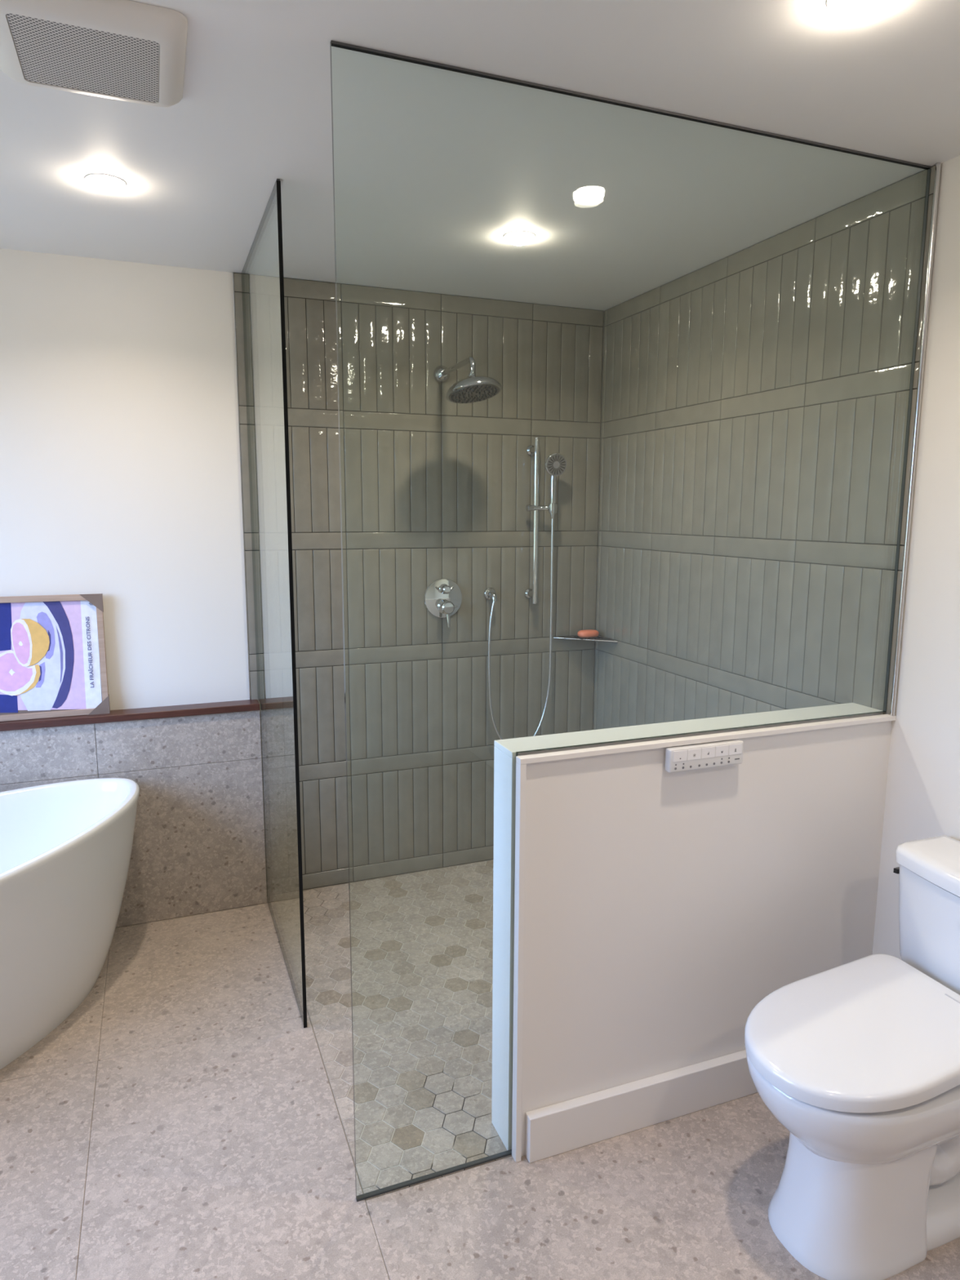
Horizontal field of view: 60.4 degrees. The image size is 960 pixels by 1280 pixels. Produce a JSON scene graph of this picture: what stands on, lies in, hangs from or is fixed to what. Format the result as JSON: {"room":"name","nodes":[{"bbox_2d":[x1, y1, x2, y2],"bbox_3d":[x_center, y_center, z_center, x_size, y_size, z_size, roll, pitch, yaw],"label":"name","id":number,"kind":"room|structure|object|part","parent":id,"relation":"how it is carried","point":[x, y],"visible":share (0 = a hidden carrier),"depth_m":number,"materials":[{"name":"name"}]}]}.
{"room":"bathroom","nodes":[
{"label":"bathroom","id":0,"kind":"room"},
{"bbox_2d":[0,248,604,895],"bbox_3d":[-1.080,-0.141,3.165,3.432,2.412,0.122,-3,10,-21],"label":"wall","id":1,"kind":"structure","parent":0,"point":[124,461],"depth_m":3.26,"materials":[{"name":"white paint"}]},
{"bbox_2d":[0,710,266,927],"bbox_3d":[-1.758,0.709,2.936,1.915,0.797,0.073,-3,10,-21],"label":"wall","id":2,"kind":"structure","parent":1,"relation":"attached to","point":[198,845],"depth_m":3.13,"materials":[{"name":"beige tile"}]},
{"bbox_2d":[0,699,259,731],"bbox_3d":[-1.754,0.302,2.865,1.913,0.026,0.086,-3,10,-21],"label":"wall ledge","id":3,"kind":"object","parent":2,"relation":"on","point":[152,713],"visible":1,"depth_m":3.03,"materials":[{"name":"brown wood"}]},
{"bbox_2d":[0,593,110,721],"bbox_3d":[-1.616,0.065,2.891,0.556,0.438,0.037,-3,10,-21],"label":"framed print","id":4,"kind":"object","parent":3,"relation":"on","point":[53,664],"visible":1,"depth_m":2.93,"materials":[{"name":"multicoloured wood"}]},
{"bbox_3d":[-0.899,-0.549,3.111,0.003,1.586,0.010,-3,10,-21],"label":"edge trim","id":5,"kind":"part","parent":1,"relation":"part of","materials":[{"name":"white paint"}]},
{"bbox_2d":[424,577,462,626],"bbox_3d":[-0.141,-0.155,3.431,0.168,0.199,0.072,-3,10,-21],"label":"shower valve","id":6,"kind":"object","parent":1,"relation":"attached to","point":[443,596],"visible":1,"depth_m":3.44,"materials":[{"name":"silver metal"}]},
{"bbox_3d":[-0.143,-0.210,3.426,0.042,0.042,0.048,-3,10,-21],"label":"diverter knob","id":7,"kind":"part","parent":6,"relation":"part of","materials":[{"name":"silver metal"}]},
{"bbox_3d":[-0.132,-0.086,3.419,0.018,0.067,0.023,-3,10,-21],"label":"lever","id":8,"kind":"part","parent":6,"relation":"part of","materials":[{"name":"silver metal"}]},
{"bbox_2d":[433,356,502,403],"bbox_3d":[-0.068,-0.982,3.118,0.208,0.180,0.461,-3,10,-21],"label":"shower","id":9,"kind":"object","parent":1,"relation":"attached to","point":[472,388],"visible":1,"depth_m":2.99,"materials":[{"name":"silver metal"}]},
{"bbox_3d":[-0.086,-1.028,3.149,0.021,0.060,0.354,-3,10,-21],"label":"arm","id":10,"kind":"part","parent":9,"relation":"part of","materials":[{"name":"silver metal"}]},
{"bbox_2d":[484,587,497,601],"bbox_3d":[0.053,-0.194,3.505,0.053,0.053,0.067,-3,10,-21],"label":"wall outlet","id":11,"kind":"object","parent":1,"relation":"attached to","point":[490,593],"visible":1,"depth_m":3.52,"materials":[{"name":"silver metal"}]},
{"bbox_2d":[524,437,557,604],"bbox_3d":[0.260,-0.505,3.517,0.134,0.698,0.093,0,9,0],"label":"slide bar","id":12,"kind":"object","parent":1,"relation":"attached to","point":[535,508],"visible":1,"depth_m":3.49,"materials":[{"name":"silver metal"}]},
{"bbox_3d":[0.204,-0.557,3.478,0.016,0.029,0.029,-3,10,-21],"label":"slider knob","id":13,"kind":"part","parent":12,"relation":"part of","materials":[{"name":"silver metal"}]},
{"bbox_2d":[548,502,557,513],"bbox_3d":[0.308,-0.557,3.482,0.039,0.042,0.039,-3,10,-21],"label":"bracket","id":14,"kind":"object","parent":12,"relation":"on","point":[553,507],"depth_m":3.47,"materials":[{"name":"silver metal"}]},
{"bbox_2d":[545,453,566,518],"bbox_3d":[0.313,-0.646,3.461,0.096,0.270,0.055,-3,10,-21],"label":"shower","id":15,"kind":"object","parent":12,"relation":"attached to","point":[556,463],"visible":1,"depth_m":3.44,"materials":[{"name":"silver metal"}]},
{"bbox_2d":[488,519,554,739],"bbox_3d":[0.173,-0.013,3.538,0.288,1.004,0.022,-2,9,-13],"label":"shower hose","id":16,"kind":"object","parent":15,"relation":"hanging from","point":[552,520],"visible":0.8,"depth_m":3.54,"materials":[{"name":"silver metal"}]},
{"bbox_3d":[0.309,-0.618,3.475,0.030,0.210,0.034,-3,10,-21],"label":"handle","id":17,"kind":"part","parent":15,"relation":"part of","materials":[{"name":"silver metal"}]},
{"bbox_2d":[553,635,617,642],"bbox_3d":[0.464,-0.003,3.626,0.214,0.009,0.201,-3,10,-21],"label":"corner shelf","id":18,"kind":"object","parent":1,"relation":"attached to","point":[600,638],"visible":0.71,"depth_m":3.64,"materials":[{"name":"grey metal"}]},
{"bbox_3d":[0.464,-0.002,3.626,0.210,0.004,0.196,-3,10,-21],"label":"plate","id":19,"kind":"part","parent":18,"relation":"part of","materials":[{"name":"grey metal"}]},
{"bbox_2d":[577,629,599,637],"bbox_3d":[0.481,-0.029,3.666,0.098,0.030,0.060,-3,10,-21],"label":"soap bar","id":20,"kind":"object","parent":18,"relation":"on","point":[588,633],"visible":1,"depth_m":3.64,"materials":[{"name":"orange"}]},
{"bbox_2d":[0,0,959,311],"bbox_3d":[-0.166,-1.016,0.660,3.620,0.100,5.100,-3,10,-21],"label":"ceiling","id":21,"kind":"structure","parent":0,"point":[433,166],"depth_m":1.91,"materials":[{"name":"white paint"}]},
{"bbox_2d":[0,0,187,106],"bbox_3d":[-0.723,-1.085,1.524,0.336,0.034,0.336,-3,10,-21],"label":"exhaust fan","id":22,"kind":"object","parent":21,"relation":"attached to","point":[128,51],"visible":1,"depth_m":1.48,"materials":[{"name":"white plastic"}]},
{"bbox_2d":[6,13,159,102],"bbox_3d":[-0.723,-1.071,1.526,0.238,0.002,0.238,-3,10,-21],"label":"grille","id":23,"kind":"object","parent":22,"relation":"attached to","point":[45,51],"depth_m":1.51,"materials":[{"name":"grey metal"}]},
{"bbox_2d":[84,173,126,193],"bbox_3d":[-0.982,-1.192,2.164,0.102,0.024,0.102,-3,10,-21],"label":"recessed light","id":24,"kind":"object","parent":21,"relation":"in","point":[104,183],"visible":1,"depth_m":2.14,"materials":[{"name":"white paint"}]},
{"bbox_2d":[502,231,535,245],"bbox_3d":[0.124,-1.254,2.585,0.102,0.024,0.102,-3,10,-21],"label":"recessed light","id":25,"kind":"object","parent":21,"relation":"in","point":[514,237],"visible":1,"depth_m":2.56,"materials":[{"name":"white paint"}]},
{"bbox_2d":[826,0,884,18],"bbox_3d":[0.631,-1.062,1.375,0.102,0.024,0.102,-3,10,-21],"label":"recessed light","id":26,"kind":"object","parent":21,"relation":"in","point":[849,9],"visible":1,"depth_m":1.37,"materials":[{"name":"white paint"}]},
{"bbox_2d":[0,859,959,1279],"bbox_3d":[-0.176,1.466,1.050,3.620,0.100,5.100,-3,10,-21],"label":"floor","id":27,"kind":"structure","parent":0,"point":[184,1121],"depth_m":2.07,"materials":[{"name":"beige tile"}]},
{"bbox_2d":[0,777,139,1069],"bbox_3d":[-1.643,0.908,2.309,0.771,0.601,1.634,4,10,22],"label":"bathtub","id":28,"kind":"object","parent":27,"relation":"on","point":[65,847],"visible":1,"depth_m":2.50,"materials":[{"name":"white ceramic"}]},
{"bbox_2d":[0,777,136,876],"bbox_3d":[-1.642,0.852,2.300,0.749,0.488,1.620,4,10,25],"label":"basin","id":29,"kind":"object","parent":28,"relation":"in","point":[82,828],"depth_m":2.84,"materials":[{"name":"white ceramic"}]},
{"bbox_2d":[241,178,306,1027],"bbox_3d":[-0.698,-0.076,2.755,0.010,2.411,0.930,-3,10,-21],"label":"glass panel","id":30,"kind":"object","parent":27,"relation":"on","point":[281,902],"visible":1,"depth_m":2.76,"materials":[{"name":"grey"}]},
{"bbox_2d":[329,40,930,1201],"bbox_3d":[0.419,0.052,1.970,1.498,2.411,0.010,-3,10,-21],"label":"glass panel","id":31,"kind":"object","parent":27,"relation":"on","point":[333,43],"visible":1,"depth_m":1.90,"materials":[{"name":"grey"}]},
{"bbox_2d":[744,835,959,1279],"bbox_3d":[0.919,0.915,1.832,0.732,0.754,0.465,-3,10,-21],"label":"toilet","id":32,"kind":"object","parent":27,"relation":"on","point":[859,1060],"visible":1,"depth_m":1.72,"materials":[{"name":"white ceramic"}]},
{"bbox_3d":[0.822,0.842,1.773,0.517,0.087,0.380,-3,10,-21],"label":"lid","id":33,"kind":"part","parent":32,"relation":"part of","materials":[{"name":"white plastic"}]},
{"bbox_3d":[0.870,0.972,1.813,0.609,0.176,0.374,-3,10,-21],"label":"bowl","id":34,"kind":"part","parent":32,"relation":"part of","materials":[{"name":"white ceramic"}]},
{"bbox_3d":[1.072,0.582,2.085,0.055,0.018,0.013,-3,10,-21],"label":"lever blade","id":35,"kind":"part","parent":32,"relation":"part of","materials":[{"name":"grey metal"}]},
{"bbox_3d":[1.169,0.551,1.865,0.204,0.044,0.450,-3,10,-21],"label":"tank lid","id":36,"kind":"part","parent":32,"relation":"part of","materials":[{"name":"white ceramic"}]},
{"bbox_3d":[1.170,0.712,1.891,0.192,0.278,0.436,-3,10,-21],"label":"tank","id":37,"kind":"part","parent":32,"relation":"part of","materials":[{"name":"white ceramic"}]},
{"bbox_2d":[491,702,896,1162],"bbox_3d":[0.582,0.724,2.186,1.126,1.020,0.144,-3,10,-21],"label":"wall partition","id":38,"kind":"structure","parent":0,"point":[648,911],"depth_m":2.07,"materials":[{"name":"white paint"}]},
{"bbox_2d":[524,1049,757,1163],"bbox_3d":[0.623,1.179,2.196,1.091,0.118,0.028,-3,10,-21],"label":"baseboard","id":39,"kind":"structure","parent":38,"relation":"attached to","point":[553,1130],"depth_m":2.09,"materials":[{"name":"white paint"}]},
{"bbox_2d":[664,739,743,773],"bbox_3d":[0.550,0.284,2.023,0.216,0.058,0.031,-3,10,-21],"label":"remote control","id":40,"kind":"object","parent":38,"relation":"attached to","point":[713,754],"visible":1,"depth_m":2.01,"materials":[{"name":"white plastic"}]},
{"bbox_3d":[0.608,0.241,2.055,1.121,0.013,0.025,-3,10,-21],"label":"rail","id":41,"kind":"part","parent":38,"relation":"part of","materials":[{"name":"white paint"}]},
{"bbox_2d":[593,155,959,959],"bbox_3d":[1.453,0.122,1.548,0.125,2.412,5.020,-3,10,-21],"label":"wall","id":42,"kind":"structure","parent":0,"point":[755,398],"depth_m":2.51,"materials":[{"name":"tile"}]},
{"bbox_3d":[1.128,-0.485,2.140,0.012,1.397,0.012,-3,10,-21],"label":"edge trim","id":43,"kind":"part","parent":42,"relation":"part of","materials":[{"name":"white paint"}]}
]}

